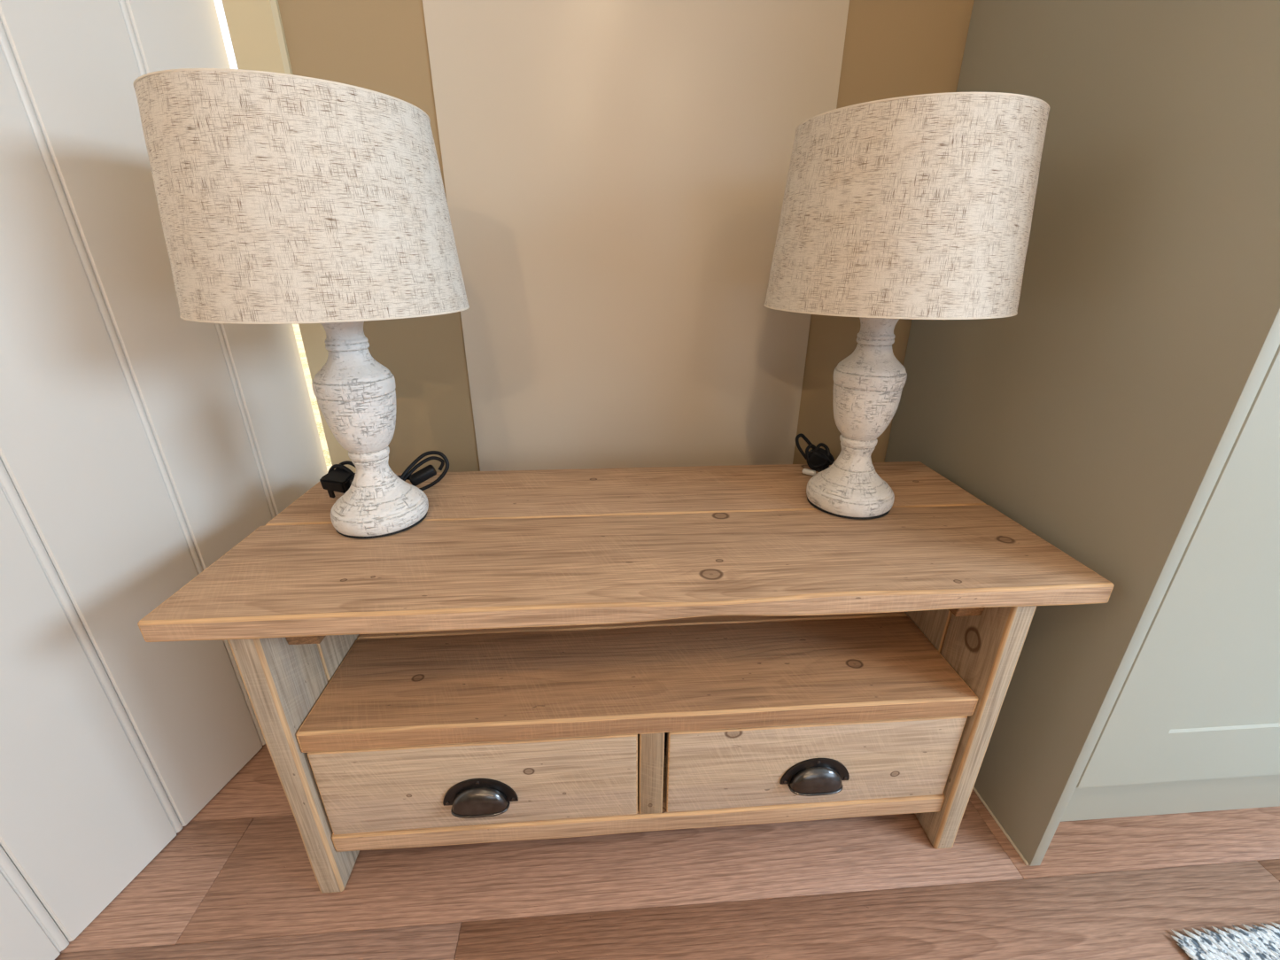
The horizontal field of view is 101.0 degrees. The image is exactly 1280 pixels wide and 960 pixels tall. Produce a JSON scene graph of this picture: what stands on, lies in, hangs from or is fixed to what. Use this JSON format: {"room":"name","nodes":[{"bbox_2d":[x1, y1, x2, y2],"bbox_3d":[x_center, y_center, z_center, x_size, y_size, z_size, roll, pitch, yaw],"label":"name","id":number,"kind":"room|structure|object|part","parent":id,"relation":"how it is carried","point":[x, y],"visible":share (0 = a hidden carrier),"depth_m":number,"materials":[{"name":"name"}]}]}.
{"room":"living room","nodes":[
{"label":"living room","id":0,"kind":"room"},
{"bbox_2d":[277,0,974,473],"bbox_3d":[0.817,-0.684,1.116,3.005,2.250,0.140,-1,23,-4],"label":"wall","id":1,"kind":"structure","parent":0,"point":[892,48],"depth_m":0.98,"materials":[{"name":"beige paint"}]},
{"bbox_2d":[221,0,356,473],"bbox_3d":[-0.651,-0.641,1.004,0.082,2.248,0.134,-1,23,-4],"label":"trim","id":2,"kind":"structure","parent":1,"relation":"attached to","point":[255,27],"depth_m":0.90,"materials":[{"name":"beige paint"}]},
{"bbox_2d":[422,0,849,471],"bbox_3d":[0.000,-0.627,0.999,0.741,2.170,0.004,-1,23,-4],"label":"wall panel","id":3,"kind":"object","parent":1,"relation":"attached to","point":[616,172],"visible":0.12,"depth_m":1.04,"materials":[{"name":"beige paint"}]},
{"bbox_2d":[54,744,1279,959],"bbox_3d":[0.205,1.290,-0.631,4.550,0.050,4.750,-1,23,-4],"label":"floor","id":4,"kind":"structure","parent":0,"point":[237,881],"depth_m":0.83,"materials":[{"name":"brown wood"}]},
{"bbox_2d":[137,461,1113,893],"bbox_3d":[0.002,0.308,0.957,1.201,0.535,0.462,-1,23,-4],"label":"tv stand","id":5,"kind":"object","parent":4,"relation":"on","point":[546,654],"visible":0.94,"depth_m":0.78,"materials":[{"name":"brown wood"}]},
{"bbox_2d":[132,68,469,538],"bbox_3d":[-0.413,-0.192,0.743,0.341,0.552,0.341,20,29,38],"label":"table lamp","id":6,"kind":"object","parent":5,"relation":"on","point":[283,198],"visible":1,"depth_m":0.57,"materials":[{"name":"beige fabric"}]},
{"bbox_3d":[-0.412,-0.340,0.681,0.340,0.231,0.340,-1,23,-4],"label":"lamp shade","id":7,"kind":"part","parent":6,"relation":"part of","materials":[{"name":"fabric"}]},
{"bbox_3d":[-0.471,0.001,0.908,0.139,0.056,0.063,-1,23,-4],"label":"cord","id":8,"kind":"part","parent":6,"relation":"part of","materials":[{"name":"black plastic"}]},
{"bbox_2d":[408,465,436,486],"bbox_3d":[-0.383,-0.008,0.930,0.046,0.017,0.020,-32,43,-16],"label":"switch","id":9,"kind":"object","parent":6,"relation":"attached to","point":[424,474],"depth_m":0.92,"materials":[{"name":"black plastic"}]},
{"bbox_3d":[-0.233,0.447,0.786,0.459,0.170,0.023,-1,23,-4],"label":"drawer","id":10,"kind":"part","parent":5,"relation":"part of","materials":[{"name":"brown wood"}]},
{"bbox_2d":[451,786,508,815],"bbox_3d":[-0.236,0.469,0.771,0.081,0.038,0.019,-1,23,-4],"label":"handle","id":11,"kind":"object","parent":5,"relation":"on","point":[466,801],"depth_m":0.77,"materials":[{"name":"metal"}]},
{"bbox_3d":[-0.237,0.458,0.777,0.109,0.050,0.003,-1,23,-4],"label":"cup pull","id":12,"kind":"part","parent":5,"relation":"part of","materials":[{"name":"black metal"}]},
{"bbox_3d":[0.271,0.446,0.810,0.109,0.050,0.003,-1,23,-4],"label":"cup pull","id":13,"kind":"part","parent":5,"relation":"part of","materials":[{"name":"black metal"}]},
{"bbox_2d":[789,766,842,793],"bbox_3d":[0.272,0.457,0.804,0.081,0.038,0.019,-1,23,-4],"label":"handle","id":14,"kind":"object","parent":5,"relation":"on","point":[802,779],"depth_m":0.80,"materials":[{"name":"metal"}]},
{"bbox_3d":[0.266,0.434,0.819,0.452,0.169,0.023,-1,23,-4],"label":"drawer","id":15,"kind":"part","parent":5,"relation":"part of","materials":[{"name":"brown wood"}]},
{"bbox_2d":[763,92,1049,519],"bbox_3d":[0.359,-0.216,0.805,0.341,0.552,0.341,20,29,38],"label":"table lamp","id":16,"kind":"object","parent":5,"relation":"on","point":[916,206],"visible":1,"depth_m":0.63,"materials":[{"name":"beige fabric"}]},
{"bbox_3d":[0.354,-0.033,1.007,0.064,0.049,0.055,-1,23,-4],"label":"cord","id":17,"kind":"part","parent":16,"relation":"part of","materials":[{"name":"black plastic"}]},
{"bbox_3d":[0.360,-0.364,0.744,0.340,0.231,0.340,-1,23,-4],"label":"lamp shade","id":18,"kind":"part","parent":16,"relation":"part of","materials":[{"name":"fabric"}]},
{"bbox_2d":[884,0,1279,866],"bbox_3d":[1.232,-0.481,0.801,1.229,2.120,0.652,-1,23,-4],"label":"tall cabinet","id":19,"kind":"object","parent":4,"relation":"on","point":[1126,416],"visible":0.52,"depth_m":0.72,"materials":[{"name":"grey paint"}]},
{"bbox_3d":[0.963,-0.432,0.458,0.597,1.927,0.019,-1,23,-4],"label":"door","id":20,"kind":"part","parent":19,"relation":"part of","materials":[{"name":"green paint"}]},
{"bbox_2d":[1170,922,1279,959],"bbox_3d":[1.307,0.793,0.487,1.008,0.010,0.717,-1,23,-4],"label":"rug","id":21,"kind":"object","parent":4,"relation":"on","point":[1262,943],"visible":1,"depth_m":0.77,"materials":[{"name":"white fabric"}]},
{"label":"outside","id":22,"kind":"structure","parent":0,"visible":0},
{"bbox_2d":[292,324,332,472],"bbox_3d":[-1.093,-1.911,7.662,18.000,0.100,13.340,-1,23,-4],"label":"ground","id":23,"kind":"structure","parent":22,"point":[296,328],"depth_m":4.77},
{"bbox_3d":[-1.265,0.508,-1.755,0.100,2.250,3.926,4,23,9],"label":"wall","id":24,"kind":"structure","parent":0,"visible":0},
{"bbox_2d":[0,0,327,959],"bbox_3d":[-0.815,-0.351,0.523,0.044,2.078,1.015,4,23,9],"label":"wall panel","id":25,"kind":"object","parent":24,"relation":"in","point":[141,443],"depth_m":0.77,"materials":[{"name":"beige paint"}]}
]}

